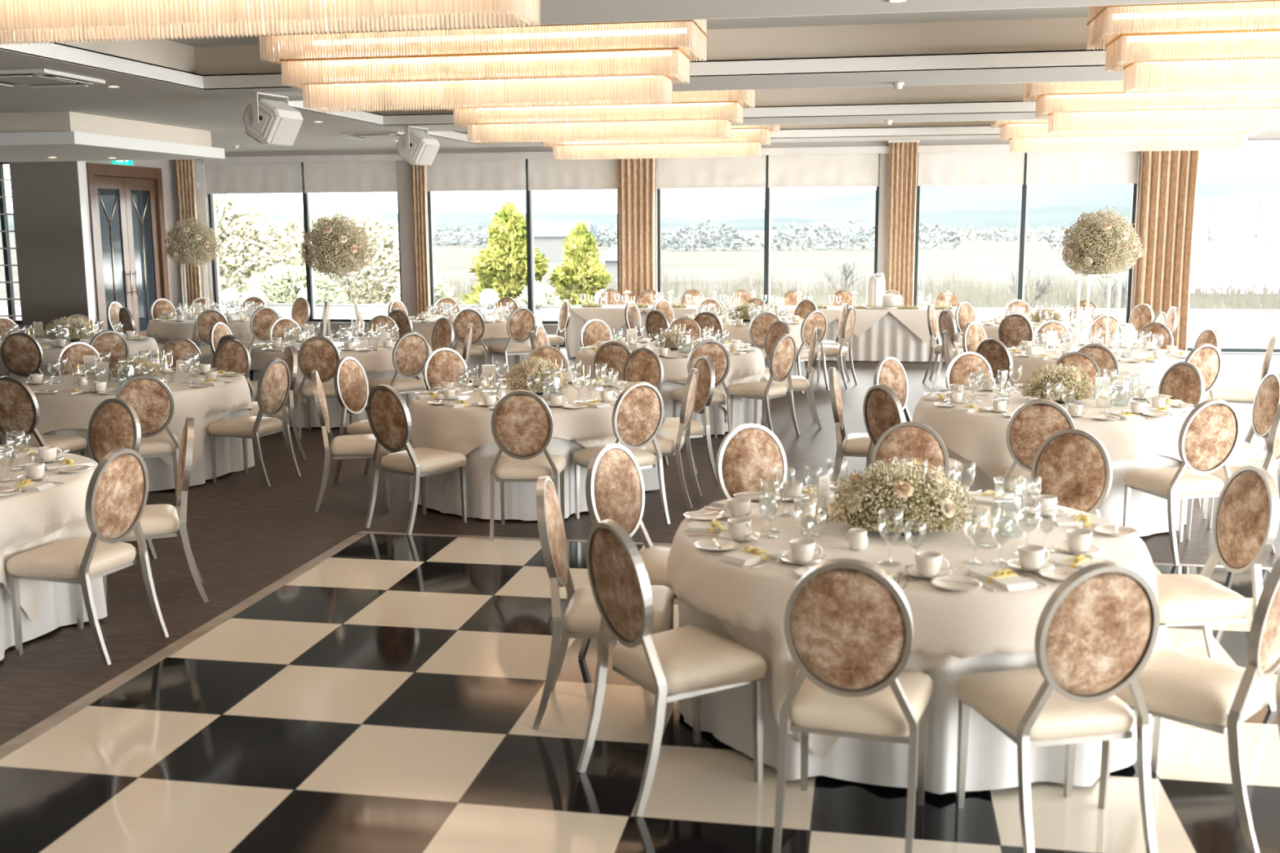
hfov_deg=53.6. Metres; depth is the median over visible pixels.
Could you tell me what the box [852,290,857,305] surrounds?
bud vase
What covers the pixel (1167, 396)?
plate
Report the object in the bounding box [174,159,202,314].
curtain
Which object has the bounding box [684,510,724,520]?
plate
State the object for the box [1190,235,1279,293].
lake
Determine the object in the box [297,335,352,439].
banquet chair
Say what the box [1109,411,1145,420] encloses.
folded napkin
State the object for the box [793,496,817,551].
wine glass
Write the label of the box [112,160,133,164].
exit sign
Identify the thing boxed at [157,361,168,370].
coffee cup
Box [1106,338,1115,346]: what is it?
coffee cup
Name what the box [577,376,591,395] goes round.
cylinder
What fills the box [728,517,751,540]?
coffee cup
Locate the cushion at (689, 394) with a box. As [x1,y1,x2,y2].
[680,373,696,426]
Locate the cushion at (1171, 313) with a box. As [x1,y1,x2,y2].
[1166,307,1174,332]
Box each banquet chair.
[0,316,20,338]
[0,331,56,379]
[0,375,87,457]
[6,447,168,666]
[56,342,102,375]
[63,314,96,328]
[87,398,156,559]
[89,329,128,371]
[102,417,208,608]
[106,302,146,337]
[115,374,179,496]
[119,306,164,361]
[150,298,176,319]
[153,317,199,366]
[158,337,202,368]
[189,297,217,312]
[197,309,227,357]
[208,322,231,355]
[208,358,301,487]
[212,338,251,399]
[217,334,288,419]
[240,296,266,312]
[243,306,279,353]
[248,345,306,459]
[269,317,302,341]
[291,297,310,335]
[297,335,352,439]
[303,300,328,337]
[311,370,391,512]
[332,356,391,485]
[354,302,364,337]
[364,315,399,337]
[364,384,466,534]
[368,331,429,409]
[387,299,408,315]
[387,308,432,351]
[423,322,473,389]
[423,347,468,390]
[431,317,453,352]
[433,297,460,315]
[451,308,488,365]
[489,306,535,377]
[489,389,566,541]
[493,297,519,312]
[525,345,568,375]
[529,330,581,379]
[532,475,674,732]
[533,324,585,379]
[546,299,574,371]
[573,381,670,524]
[577,444,675,659]
[577,520,766,817]
[579,319,613,347]
[594,340,631,380]
[598,288,622,304]
[622,347,668,465]
[624,302,649,342]
[631,305,640,340]
[637,288,661,305]
[644,368,702,509]
[645,309,669,342]
[652,299,674,324]
[658,355,717,483]
[666,316,702,342]
[671,339,731,438]
[680,288,704,305]
[693,311,723,342]
[696,297,723,315]
[715,423,786,499]
[728,288,751,305]
[728,333,799,435]
[742,297,767,311]
[748,311,779,361]
[760,320,791,405]
[763,327,821,428]
[772,558,933,852]
[780,288,804,306]
[794,299,820,372]
[795,310,829,393]
[806,306,857,387]
[822,302,849,380]
[828,367,871,481]
[829,289,853,306]
[862,384,963,484]
[871,356,911,473]
[871,422,949,478]
[884,289,903,305]
[922,304,963,382]
[933,289,959,306]
[933,309,964,388]
[942,330,954,388]
[945,351,993,388]
[955,302,976,342]
[955,561,1159,852]
[962,321,986,352]
[976,337,1013,386]
[998,313,1033,348]
[1000,398,1075,497]
[1003,299,1032,317]
[1031,428,1112,515]
[1032,320,1071,345]
[1053,351,1100,386]
[1068,299,1099,319]
[1076,342,1118,384]
[1086,313,1122,345]
[1097,555,1279,852]
[1122,398,1240,564]
[1128,302,1154,335]
[1135,322,1173,349]
[1151,311,1166,325]
[1151,465,1279,716]
[1157,361,1204,408]
[1166,306,1177,337]
[1184,343,1222,401]
[1185,403,1279,553]
[1192,328,1221,352]
[1202,371,1279,519]
[1206,335,1276,445]
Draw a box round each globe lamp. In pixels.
[220,288,239,307]
[245,288,265,301]
[297,288,315,301]
[479,288,498,309]
[526,288,545,309]
[594,288,604,304]
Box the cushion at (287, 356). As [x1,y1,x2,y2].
[282,346,293,381]
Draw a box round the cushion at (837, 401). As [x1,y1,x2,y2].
[833,370,843,426]
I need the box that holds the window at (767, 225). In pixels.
[657,153,879,305]
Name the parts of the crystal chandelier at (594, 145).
brass rail, brass rail, tier plate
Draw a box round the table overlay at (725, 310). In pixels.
[722,305,778,315]
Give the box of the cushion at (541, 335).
[536,327,548,346]
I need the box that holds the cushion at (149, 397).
[118,377,171,434]
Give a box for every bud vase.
[622,289,631,304]
[750,289,755,297]
[794,290,802,306]
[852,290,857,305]
[944,290,951,305]
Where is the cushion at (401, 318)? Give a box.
[389,311,409,337]
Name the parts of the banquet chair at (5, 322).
frame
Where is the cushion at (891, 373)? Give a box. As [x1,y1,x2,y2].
[878,359,906,406]
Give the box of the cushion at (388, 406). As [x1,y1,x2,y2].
[370,388,405,448]
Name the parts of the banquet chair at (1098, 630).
leg, leg, seat, seat rail, leg, frame, leg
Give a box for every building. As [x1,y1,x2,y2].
[487,221,598,261]
[600,244,617,285]
[858,222,874,232]
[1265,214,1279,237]
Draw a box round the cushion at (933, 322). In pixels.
[929,306,937,337]
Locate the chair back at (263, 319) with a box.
[252,308,277,339]
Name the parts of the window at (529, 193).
sill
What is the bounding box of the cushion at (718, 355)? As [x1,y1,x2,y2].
[689,342,727,384]
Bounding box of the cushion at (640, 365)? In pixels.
[624,350,659,387]
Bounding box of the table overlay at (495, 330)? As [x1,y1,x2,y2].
[410,314,543,346]
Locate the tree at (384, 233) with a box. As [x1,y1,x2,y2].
[237,204,435,304]
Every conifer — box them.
[457,200,551,304]
[546,220,613,305]
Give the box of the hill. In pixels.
[0,182,1279,223]
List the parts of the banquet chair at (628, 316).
frame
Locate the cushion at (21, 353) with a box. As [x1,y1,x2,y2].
[3,334,39,374]
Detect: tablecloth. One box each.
[0,359,151,380]
[0,577,107,660]
[40,408,254,491]
[155,337,213,368]
[253,369,426,428]
[408,381,665,488]
[408,436,659,520]
[462,337,528,380]
[659,377,762,435]
[666,486,1159,759]
[676,597,1151,794]
[750,345,810,382]
[911,386,1200,508]
[938,442,1187,536]
[1008,381,1158,394]
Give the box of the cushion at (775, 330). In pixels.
[766,322,787,356]
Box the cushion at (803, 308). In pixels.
[795,301,815,319]
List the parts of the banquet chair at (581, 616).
leg, frame, leg, seat rail, seat, leg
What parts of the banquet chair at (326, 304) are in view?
frame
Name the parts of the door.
pane, handle, handle, pane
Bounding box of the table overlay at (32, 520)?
[0,448,97,622]
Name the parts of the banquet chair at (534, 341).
frame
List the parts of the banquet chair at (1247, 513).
leg, seat, seat rail, leg, frame, leg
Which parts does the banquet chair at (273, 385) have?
leg, seat, leg, seat rail, leg, frame, leg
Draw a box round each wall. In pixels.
[8,160,88,336]
[85,159,181,315]
[172,133,1279,354]
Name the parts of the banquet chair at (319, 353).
leg, leg, seat, frame, seat rail, leg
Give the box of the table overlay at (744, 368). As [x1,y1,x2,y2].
[573,342,765,423]
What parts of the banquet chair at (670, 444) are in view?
seat, seat rail, leg, frame, leg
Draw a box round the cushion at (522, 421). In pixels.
[493,393,550,456]
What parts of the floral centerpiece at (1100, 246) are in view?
post, post, plate, post, post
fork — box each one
[713,547,748,555]
[964,573,995,591]
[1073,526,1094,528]
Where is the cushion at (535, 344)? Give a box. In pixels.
[531,334,538,350]
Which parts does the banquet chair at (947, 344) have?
frame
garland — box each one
[580,301,602,307]
[632,301,648,307]
[669,301,686,308]
[720,303,729,308]
[764,303,779,308]
[814,302,827,309]
[853,302,875,309]
[896,302,919,309]
[933,302,953,309]
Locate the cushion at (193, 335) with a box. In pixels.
[191,320,195,343]
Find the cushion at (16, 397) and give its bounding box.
[0,379,34,435]
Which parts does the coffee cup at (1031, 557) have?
handle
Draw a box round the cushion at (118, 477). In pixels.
[93,453,143,538]
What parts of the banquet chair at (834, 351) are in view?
leg, seat, seat rail, leg, frame, leg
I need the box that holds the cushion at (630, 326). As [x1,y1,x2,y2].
[627,302,639,328]
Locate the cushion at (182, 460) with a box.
[177,422,186,494]
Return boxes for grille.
[0,75,75,84]
[270,116,302,146]
[359,134,399,138]
[417,144,439,164]
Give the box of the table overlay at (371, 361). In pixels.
[248,337,431,416]
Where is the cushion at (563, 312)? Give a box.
[559,301,568,330]
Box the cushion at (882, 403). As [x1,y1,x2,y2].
[866,387,899,442]
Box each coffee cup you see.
[24,462,44,479]
[27,373,42,382]
[37,445,62,461]
[56,338,67,346]
[75,365,84,373]
[93,381,106,391]
[125,330,137,337]
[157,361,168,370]
[164,312,172,317]
[176,315,183,320]
[177,311,186,315]
[197,364,210,372]
[204,370,220,379]
[222,308,229,313]
[226,315,235,319]
[271,337,281,342]
[271,340,280,346]
[293,333,303,340]
[342,331,351,337]
[343,342,353,349]
[382,339,391,346]
[386,332,390,338]
[418,313,425,319]
[420,311,428,316]
[437,381,453,390]
[442,387,455,399]
[448,315,455,320]
[471,375,482,385]
[481,315,489,320]
[483,393,500,404]
[504,314,510,319]
[549,394,566,405]
[564,372,575,382]
[594,341,605,347]
[600,389,616,400]
[604,375,617,385]
[613,337,625,342]
[623,382,635,388]
[658,347,671,355]
[692,312,699,316]
[707,336,716,340]
[723,497,750,517]
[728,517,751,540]
[729,342,739,350]
[731,339,742,346]
[735,318,742,324]
[781,317,788,322]
[781,480,802,499]
[786,313,793,318]
[790,538,822,563]
[791,315,799,320]
[915,551,949,577]
[942,478,958,497]
[949,391,963,402]
[950,383,963,391]
[979,379,995,389]
[992,399,1006,410]
[993,317,1000,323]
[995,315,1004,320]
[1017,544,1049,569]
[1019,340,1031,347]
[1025,346,1035,353]
[1032,494,1057,515]
[1061,350,1071,355]
[1066,528,1092,552]
[1067,403,1082,415]
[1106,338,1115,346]
[1112,351,1120,359]
[1130,400,1147,413]
[1137,386,1151,398]
[1146,341,1155,348]
[1151,395,1165,407]
[1153,350,1166,358]
[1166,345,1177,352]
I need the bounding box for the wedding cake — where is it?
[858,272,902,309]
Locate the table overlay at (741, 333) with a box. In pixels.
[669,316,808,348]
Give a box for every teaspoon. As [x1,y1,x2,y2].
[742,511,753,517]
[777,494,804,500]
[940,567,955,568]
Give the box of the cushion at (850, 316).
[844,309,854,341]
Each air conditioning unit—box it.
[0,68,105,88]
[339,131,404,140]
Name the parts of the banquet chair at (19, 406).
frame, seat, seat rail, leg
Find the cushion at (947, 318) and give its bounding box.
[940,311,954,342]
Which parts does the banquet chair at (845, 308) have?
seat, leg, frame, leg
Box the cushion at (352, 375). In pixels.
[338,359,366,411]
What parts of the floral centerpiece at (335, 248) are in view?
post, post, plate, post, post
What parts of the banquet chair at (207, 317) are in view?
seat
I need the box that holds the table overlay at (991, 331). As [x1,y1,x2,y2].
[979,319,1137,346]
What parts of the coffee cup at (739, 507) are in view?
handle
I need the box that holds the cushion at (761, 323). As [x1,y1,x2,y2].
[751,313,777,347]
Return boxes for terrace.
[0,304,1279,348]
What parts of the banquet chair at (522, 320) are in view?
leg, leg, seat, seat rail, leg, frame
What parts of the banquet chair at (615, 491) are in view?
leg, frame, seat, leg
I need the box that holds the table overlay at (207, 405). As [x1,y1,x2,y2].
[1,369,252,471]
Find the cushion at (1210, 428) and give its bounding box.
[1184,403,1236,470]
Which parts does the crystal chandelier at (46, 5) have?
brass rail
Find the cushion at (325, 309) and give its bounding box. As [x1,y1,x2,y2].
[321,303,328,331]
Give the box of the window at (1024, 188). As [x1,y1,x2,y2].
[913,151,1138,323]
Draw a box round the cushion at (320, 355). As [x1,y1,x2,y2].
[299,337,337,380]
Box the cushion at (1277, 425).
[1274,422,1279,458]
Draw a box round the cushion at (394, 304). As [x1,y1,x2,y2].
[391,301,406,312]
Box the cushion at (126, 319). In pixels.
[120,309,133,333]
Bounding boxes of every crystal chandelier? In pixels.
[0,0,540,45]
[257,19,707,112]
[440,89,755,143]
[535,124,778,159]
[991,115,1274,153]
[1022,76,1279,133]
[1086,0,1279,94]
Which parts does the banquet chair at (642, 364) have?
frame, leg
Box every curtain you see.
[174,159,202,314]
[410,164,430,316]
[617,144,655,304]
[886,139,919,306]
[1133,135,1199,351]
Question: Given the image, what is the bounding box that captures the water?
[0,200,1279,234]
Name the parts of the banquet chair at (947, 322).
leg, frame, seat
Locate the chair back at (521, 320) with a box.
[509,308,533,341]
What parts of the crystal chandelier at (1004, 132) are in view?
brass rail, tier plate, brass rail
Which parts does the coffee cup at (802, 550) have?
handle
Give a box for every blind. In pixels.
[205,162,302,194]
[303,160,398,193]
[426,158,526,191]
[528,157,617,190]
[657,155,765,188]
[768,153,879,187]
[917,151,1024,186]
[1026,149,1138,184]
[1196,146,1279,182]
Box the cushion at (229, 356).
[214,341,247,375]
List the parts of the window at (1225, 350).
frame, sill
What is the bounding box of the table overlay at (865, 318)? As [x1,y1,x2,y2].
[826,306,888,337]
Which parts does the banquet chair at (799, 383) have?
leg, leg, seat, seat rail, leg, frame, leg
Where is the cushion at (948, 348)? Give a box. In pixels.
[943,334,954,368]
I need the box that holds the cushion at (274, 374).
[262,361,288,413]
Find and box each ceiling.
[0,0,1279,151]
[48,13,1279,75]
[164,0,1279,46]
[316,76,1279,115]
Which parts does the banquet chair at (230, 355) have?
frame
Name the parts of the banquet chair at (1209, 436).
leg, leg, seat, seat rail, leg, frame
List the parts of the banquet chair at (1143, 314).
frame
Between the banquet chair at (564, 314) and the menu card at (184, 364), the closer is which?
the menu card at (184, 364)
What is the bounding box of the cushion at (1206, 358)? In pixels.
[1189,346,1218,390]
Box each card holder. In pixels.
[33,323,43,340]
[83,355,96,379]
[192,303,199,316]
[304,324,315,340]
[442,302,450,317]
[481,365,496,391]
[627,328,636,348]
[708,305,715,314]
[810,471,833,524]
[996,370,1009,399]
[1016,306,1025,315]
[1044,331,1057,351]
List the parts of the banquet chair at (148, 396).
frame, seat, seat rail, leg, leg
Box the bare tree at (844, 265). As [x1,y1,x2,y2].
[823,259,859,291]
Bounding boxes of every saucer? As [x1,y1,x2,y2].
[17,473,53,480]
[26,380,47,384]
[31,456,64,462]
[88,388,111,392]
[200,377,222,381]
[438,395,460,399]
[467,382,480,386]
[478,402,497,406]
[546,402,568,407]
[595,397,617,401]
[600,382,620,386]
[719,530,759,542]
[720,510,758,518]
[773,493,809,501]
[780,552,824,564]
[904,565,951,578]
[944,399,967,404]
[977,386,999,391]
[986,407,1012,412]
[1007,559,1054,571]
[1021,351,1039,355]
[1025,506,1064,516]
[1055,542,1101,554]
[1070,413,1088,417]
[1124,408,1150,413]
[1131,395,1151,399]
[1142,346,1159,350]
[1145,404,1171,408]
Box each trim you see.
[0,0,238,9]
[0,0,1279,89]
[0,111,211,146]
[0,131,225,162]
[76,160,97,328]
[194,160,212,301]
[202,139,1279,163]
[280,76,1279,125]
[420,115,1279,143]
[452,115,1279,135]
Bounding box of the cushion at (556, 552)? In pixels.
[545,481,567,582]
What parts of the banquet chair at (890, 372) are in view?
frame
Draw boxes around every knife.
[0,488,19,492]
[62,465,87,471]
[685,533,719,534]
[688,511,717,517]
[704,506,728,510]
[711,538,722,549]
[734,493,768,496]
[741,556,780,566]
[895,572,903,585]
[932,579,980,585]
[1011,569,1041,588]
[1042,571,1075,574]
[1114,524,1117,534]
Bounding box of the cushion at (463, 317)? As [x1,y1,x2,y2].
[454,310,483,342]
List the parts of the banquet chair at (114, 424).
frame, leg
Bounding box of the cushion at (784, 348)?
[773,336,794,379]
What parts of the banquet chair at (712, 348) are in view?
leg, seat, seat rail, frame, leg, leg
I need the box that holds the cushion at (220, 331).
[213,324,231,350]
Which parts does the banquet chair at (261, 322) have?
seat, frame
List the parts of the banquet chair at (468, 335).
frame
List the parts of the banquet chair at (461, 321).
frame, seat, seat rail, leg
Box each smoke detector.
[231,144,239,148]
[884,120,893,124]
[892,81,904,88]
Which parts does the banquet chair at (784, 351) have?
leg, leg, seat, seat rail, leg, frame, leg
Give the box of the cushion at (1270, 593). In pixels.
[1260,584,1279,671]
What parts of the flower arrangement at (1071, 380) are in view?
dish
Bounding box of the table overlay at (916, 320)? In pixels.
[887,306,956,342]
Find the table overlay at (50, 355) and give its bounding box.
[0,335,159,375]
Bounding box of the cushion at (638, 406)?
[617,385,660,445]
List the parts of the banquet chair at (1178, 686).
leg, leg, seat, seat rail, leg, frame, leg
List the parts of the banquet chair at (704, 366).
seat, seat rail, leg, frame, leg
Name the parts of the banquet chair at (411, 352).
seat, leg, frame, seat rail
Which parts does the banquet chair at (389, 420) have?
leg, frame, leg, seat rail, leg, seat, leg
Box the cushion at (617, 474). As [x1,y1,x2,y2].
[593,448,641,533]
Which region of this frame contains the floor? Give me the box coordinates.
[0,346,1279,852]
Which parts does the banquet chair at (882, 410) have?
leg, frame, seat, leg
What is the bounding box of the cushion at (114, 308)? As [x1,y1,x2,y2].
[109,302,122,333]
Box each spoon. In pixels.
[35,479,64,484]
[688,534,719,536]
[704,507,724,511]
[751,558,785,568]
[901,575,914,591]
[1022,570,1048,586]
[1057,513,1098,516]
[1084,554,1129,566]
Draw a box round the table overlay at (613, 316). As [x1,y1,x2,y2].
[570,304,643,333]
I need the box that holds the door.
[85,162,169,336]
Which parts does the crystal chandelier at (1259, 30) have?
brass rail, brass rail, tier plate, brass rail, tier plate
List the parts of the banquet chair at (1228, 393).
seat, seat rail, leg, frame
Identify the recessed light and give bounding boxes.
[106,85,119,87]
[886,0,906,2]
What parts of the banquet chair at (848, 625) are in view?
leg, leg, frame, seat rail, seat, leg, leg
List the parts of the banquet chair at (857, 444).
frame, leg, leg, seat rail, seat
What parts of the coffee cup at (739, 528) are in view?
handle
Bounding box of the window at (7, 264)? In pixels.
[0,162,22,324]
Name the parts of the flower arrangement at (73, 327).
dish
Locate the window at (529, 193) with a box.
[426,158,618,325]
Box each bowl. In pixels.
[5,430,26,453]
[14,434,31,453]
[480,373,493,391]
[758,493,777,519]
[759,479,777,502]
[760,481,782,511]
[773,466,795,496]
[793,496,817,528]
[804,466,822,488]
[806,511,826,537]
[826,458,848,485]
[877,509,903,542]
[904,521,926,548]
[954,460,975,488]
[962,506,989,541]
[990,516,1012,544]
[1014,479,1033,502]
[1014,500,1040,532]
[1017,475,1041,505]
[1035,506,1057,533]
[1124,379,1138,396]
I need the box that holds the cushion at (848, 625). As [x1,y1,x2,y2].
[791,568,906,689]
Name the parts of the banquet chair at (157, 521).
leg, seat rail, seat, frame, leg, leg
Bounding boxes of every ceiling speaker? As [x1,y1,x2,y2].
[242,92,303,146]
[396,125,439,165]
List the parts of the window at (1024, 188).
sill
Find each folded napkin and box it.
[0,446,38,457]
[0,479,56,491]
[21,377,53,382]
[40,344,50,349]
[44,458,96,471]
[56,388,89,395]
[128,335,150,339]
[156,318,176,322]
[174,366,199,372]
[191,378,225,385]
[217,369,235,375]
[231,311,246,315]
[236,318,250,321]
[253,343,271,347]
[264,341,289,344]
[273,346,298,351]
[358,334,373,339]
[366,346,388,351]
[414,391,443,398]
[431,385,466,391]
[442,400,479,408]
[486,311,498,315]
[490,318,506,322]
[495,378,502,385]
[576,400,611,408]
[581,346,598,351]
[582,377,604,385]
[613,385,624,389]
[678,352,689,357]
[683,519,728,533]
[710,498,768,511]
[719,544,786,565]
[720,341,731,346]
[721,322,729,326]
[727,349,746,355]
[738,345,758,349]
[789,320,802,323]
[801,484,838,499]
[873,564,901,578]
[922,393,950,399]
[940,388,976,394]
[951,404,988,413]
[967,565,1038,591]
[969,489,1014,505]
[979,320,1000,323]
[988,322,1000,326]
[994,382,1016,390]
[1008,349,1025,353]
[1015,344,1042,348]
[1031,324,1038,329]
[1031,354,1055,359]
[1043,552,1103,569]
[1050,513,1115,527]
[1060,342,1076,346]
[1062,316,1075,320]
[1072,325,1087,329]
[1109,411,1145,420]
[1115,389,1151,397]
[1120,343,1142,348]
[1135,356,1165,362]
[1144,406,1183,415]
[1146,396,1185,403]
[1167,351,1188,355]
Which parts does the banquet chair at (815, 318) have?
leg, leg, seat rail, seat, frame, leg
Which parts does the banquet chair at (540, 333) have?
frame, seat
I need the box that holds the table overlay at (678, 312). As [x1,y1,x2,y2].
[641,305,697,319]
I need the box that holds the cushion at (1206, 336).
[1195,329,1217,347]
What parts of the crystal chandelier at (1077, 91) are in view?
brass rail, brass rail, tier plate, brass rail, tier plate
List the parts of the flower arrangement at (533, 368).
dish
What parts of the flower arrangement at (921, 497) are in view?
dish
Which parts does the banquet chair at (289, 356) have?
seat, leg, frame, leg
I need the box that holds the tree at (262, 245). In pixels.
[214,194,303,303]
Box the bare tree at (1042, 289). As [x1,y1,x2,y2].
[1007,261,1060,307]
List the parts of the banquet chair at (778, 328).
seat, frame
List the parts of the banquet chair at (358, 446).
frame, leg, leg, seat rail, seat, leg, leg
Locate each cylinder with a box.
[71,363,85,382]
[88,321,98,338]
[151,355,165,376]
[159,354,173,382]
[355,328,364,342]
[367,328,377,345]
[478,374,493,395]
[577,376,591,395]
[626,334,637,349]
[699,328,710,341]
[733,292,740,306]
[776,297,783,307]
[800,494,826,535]
[972,505,999,547]
[994,381,1009,404]
[1053,342,1064,354]
[1089,330,1101,341]
[1095,384,1112,407]
[1130,330,1142,354]
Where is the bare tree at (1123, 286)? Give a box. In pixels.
[1096,275,1127,308]
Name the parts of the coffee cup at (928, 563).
handle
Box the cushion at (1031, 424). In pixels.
[1009,403,1071,468]
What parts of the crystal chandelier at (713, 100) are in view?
brass rail, tier plate, brass rail, tier plate, brass rail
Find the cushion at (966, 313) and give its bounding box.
[957,303,974,333]
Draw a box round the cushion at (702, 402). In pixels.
[693,358,710,410]
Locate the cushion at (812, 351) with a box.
[808,329,816,370]
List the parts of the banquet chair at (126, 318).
frame, seat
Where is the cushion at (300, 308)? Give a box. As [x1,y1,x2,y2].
[292,298,307,326]
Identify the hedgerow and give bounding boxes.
[372,217,1279,251]
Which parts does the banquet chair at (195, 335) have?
frame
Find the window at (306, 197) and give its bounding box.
[208,162,402,324]
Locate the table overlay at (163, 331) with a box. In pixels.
[146,314,288,343]
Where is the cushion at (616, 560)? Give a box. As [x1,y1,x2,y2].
[591,527,642,641]
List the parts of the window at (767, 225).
sill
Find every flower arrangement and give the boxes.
[40,315,97,342]
[109,356,159,379]
[163,216,222,319]
[472,307,484,315]
[504,355,568,395]
[653,329,692,350]
[727,302,761,321]
[822,458,977,535]
[1019,361,1093,403]
[1029,307,1064,323]
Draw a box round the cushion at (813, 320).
[803,311,825,346]
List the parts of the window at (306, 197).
sill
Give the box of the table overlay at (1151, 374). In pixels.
[1008,344,1188,387]
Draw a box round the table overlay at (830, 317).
[777,305,835,325]
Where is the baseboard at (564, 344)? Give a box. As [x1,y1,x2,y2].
[329,337,565,346]
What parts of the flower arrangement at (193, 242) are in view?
post, post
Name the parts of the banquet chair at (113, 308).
frame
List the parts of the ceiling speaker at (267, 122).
panel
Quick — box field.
[0,228,1279,309]
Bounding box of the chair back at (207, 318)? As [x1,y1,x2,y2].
[199,311,226,342]
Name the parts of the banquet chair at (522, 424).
leg, leg, frame, seat rail, seat, leg, leg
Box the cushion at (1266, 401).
[1253,374,1279,434]
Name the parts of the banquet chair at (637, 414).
leg, seat, seat rail, frame, leg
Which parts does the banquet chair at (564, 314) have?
seat, seat rail, frame, leg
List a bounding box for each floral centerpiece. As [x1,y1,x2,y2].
[300,211,374,346]
[1058,206,1146,351]
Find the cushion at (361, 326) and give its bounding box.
[357,305,364,334]
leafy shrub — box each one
[238,263,349,303]
[387,275,458,304]
[515,279,562,305]
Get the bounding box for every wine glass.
[0,446,15,482]
[5,430,26,471]
[14,434,31,467]
[55,356,69,382]
[160,350,172,374]
[178,357,191,383]
[457,369,470,397]
[458,370,469,393]
[466,364,479,391]
[480,373,493,402]
[495,361,507,387]
[569,360,581,386]
[571,373,584,402]
[595,363,607,390]
[758,493,777,538]
[759,479,777,519]
[760,481,782,533]
[773,466,795,516]
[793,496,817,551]
[804,466,822,506]
[806,511,826,557]
[826,458,848,504]
[877,509,903,566]
[904,521,926,568]
[954,460,975,509]
[962,506,989,566]
[967,378,978,403]
[969,373,981,397]
[969,373,983,401]
[977,368,991,395]
[990,516,1012,564]
[1008,364,1022,393]
[1014,479,1033,520]
[1014,500,1040,552]
[1017,475,1041,526]
[1035,506,1057,552]
[1046,382,1061,399]
[1098,382,1113,413]
[1113,386,1125,412]
[1124,373,1139,403]
[1124,379,1138,409]
[1141,330,1151,352]
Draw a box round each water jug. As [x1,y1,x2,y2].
[56,323,70,343]
[117,357,136,386]
[339,325,353,348]
[542,368,562,401]
[675,328,691,353]
[990,475,1027,537]
[1068,309,1082,326]
[1108,371,1136,406]
[1116,333,1133,357]
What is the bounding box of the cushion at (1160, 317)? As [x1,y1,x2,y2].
[1155,313,1164,324]
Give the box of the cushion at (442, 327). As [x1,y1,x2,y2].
[432,319,450,350]
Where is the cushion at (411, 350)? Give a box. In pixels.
[395,334,426,375]
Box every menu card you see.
[96,362,111,381]
[175,360,190,379]
[247,306,255,317]
[376,328,386,343]
[498,306,506,317]
[767,308,774,314]
[1077,311,1087,323]
[1093,377,1110,399]
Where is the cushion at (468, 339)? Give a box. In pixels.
[462,326,471,362]
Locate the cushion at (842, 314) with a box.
[838,305,845,336]
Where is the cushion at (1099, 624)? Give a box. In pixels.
[1045,572,1151,694]
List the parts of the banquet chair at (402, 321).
frame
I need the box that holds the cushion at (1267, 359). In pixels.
[1260,337,1271,380]
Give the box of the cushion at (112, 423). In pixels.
[90,401,134,462]
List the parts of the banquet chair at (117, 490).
leg, seat, seat rail, leg, leg, frame, leg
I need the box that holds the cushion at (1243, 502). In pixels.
[1217,470,1269,568]
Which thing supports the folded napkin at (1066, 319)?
on the table overlay at (991, 331)
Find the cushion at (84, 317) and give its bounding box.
[70,315,93,328]
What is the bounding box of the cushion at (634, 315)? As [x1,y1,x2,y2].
[631,308,639,337]
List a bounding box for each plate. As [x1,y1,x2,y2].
[0,444,13,450]
[0,488,21,497]
[34,390,57,394]
[35,448,69,454]
[42,375,54,378]
[57,465,92,473]
[97,390,117,395]
[135,337,151,340]
[189,383,211,387]
[224,373,244,376]
[262,347,278,350]
[355,348,372,351]
[414,390,437,394]
[428,400,452,404]
[453,382,466,386]
[562,404,586,408]
[580,346,592,349]
[615,380,627,384]
[637,340,650,342]
[663,355,680,358]
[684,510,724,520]
[694,538,738,551]
[733,491,771,500]
[742,348,758,351]
[795,565,815,576]
[829,480,858,489]
[923,392,946,395]
[931,576,982,591]
[933,402,959,407]
[963,386,977,390]
[1002,412,1013,417]
[1014,354,1032,356]
[1018,496,1058,505]
[1038,567,1078,581]
[1092,414,1119,420]
[1093,524,1138,536]
[1120,323,1133,325]
[1125,359,1145,362]
[1142,412,1169,417]
[1149,394,1172,397]
[1167,402,1194,407]
[1176,350,1191,353]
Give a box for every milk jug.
[77,376,88,386]
[191,314,197,319]
[495,388,506,399]
[641,344,649,348]
[721,316,728,323]
[845,528,868,550]
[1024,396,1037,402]
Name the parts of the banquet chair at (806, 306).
frame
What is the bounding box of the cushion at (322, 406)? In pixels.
[316,374,328,429]
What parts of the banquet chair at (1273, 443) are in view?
leg, leg, seat, leg, frame, leg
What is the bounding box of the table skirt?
[566,304,962,362]
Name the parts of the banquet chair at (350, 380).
leg, frame, seat, leg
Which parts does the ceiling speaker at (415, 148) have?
panel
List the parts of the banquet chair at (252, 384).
frame, leg, seat, leg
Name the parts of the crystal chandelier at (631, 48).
brass rail, brass rail, tier plate, tier plate, brass rail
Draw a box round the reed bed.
[434,264,1279,309]
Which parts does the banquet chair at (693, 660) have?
leg, frame, leg, seat rail, seat, leg, leg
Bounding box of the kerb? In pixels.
[0,302,1279,312]
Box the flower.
[873,272,884,279]
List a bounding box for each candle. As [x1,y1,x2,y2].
[73,369,84,375]
[90,330,97,334]
[154,360,163,366]
[161,364,171,372]
[356,328,363,333]
[480,381,490,387]
[578,377,588,383]
[804,506,822,519]
[976,516,995,531]
[996,387,1007,395]
[1091,335,1098,341]
[1097,390,1109,399]
[1132,338,1140,345]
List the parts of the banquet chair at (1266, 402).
leg, seat, frame, leg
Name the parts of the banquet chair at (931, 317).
leg, frame, leg, seat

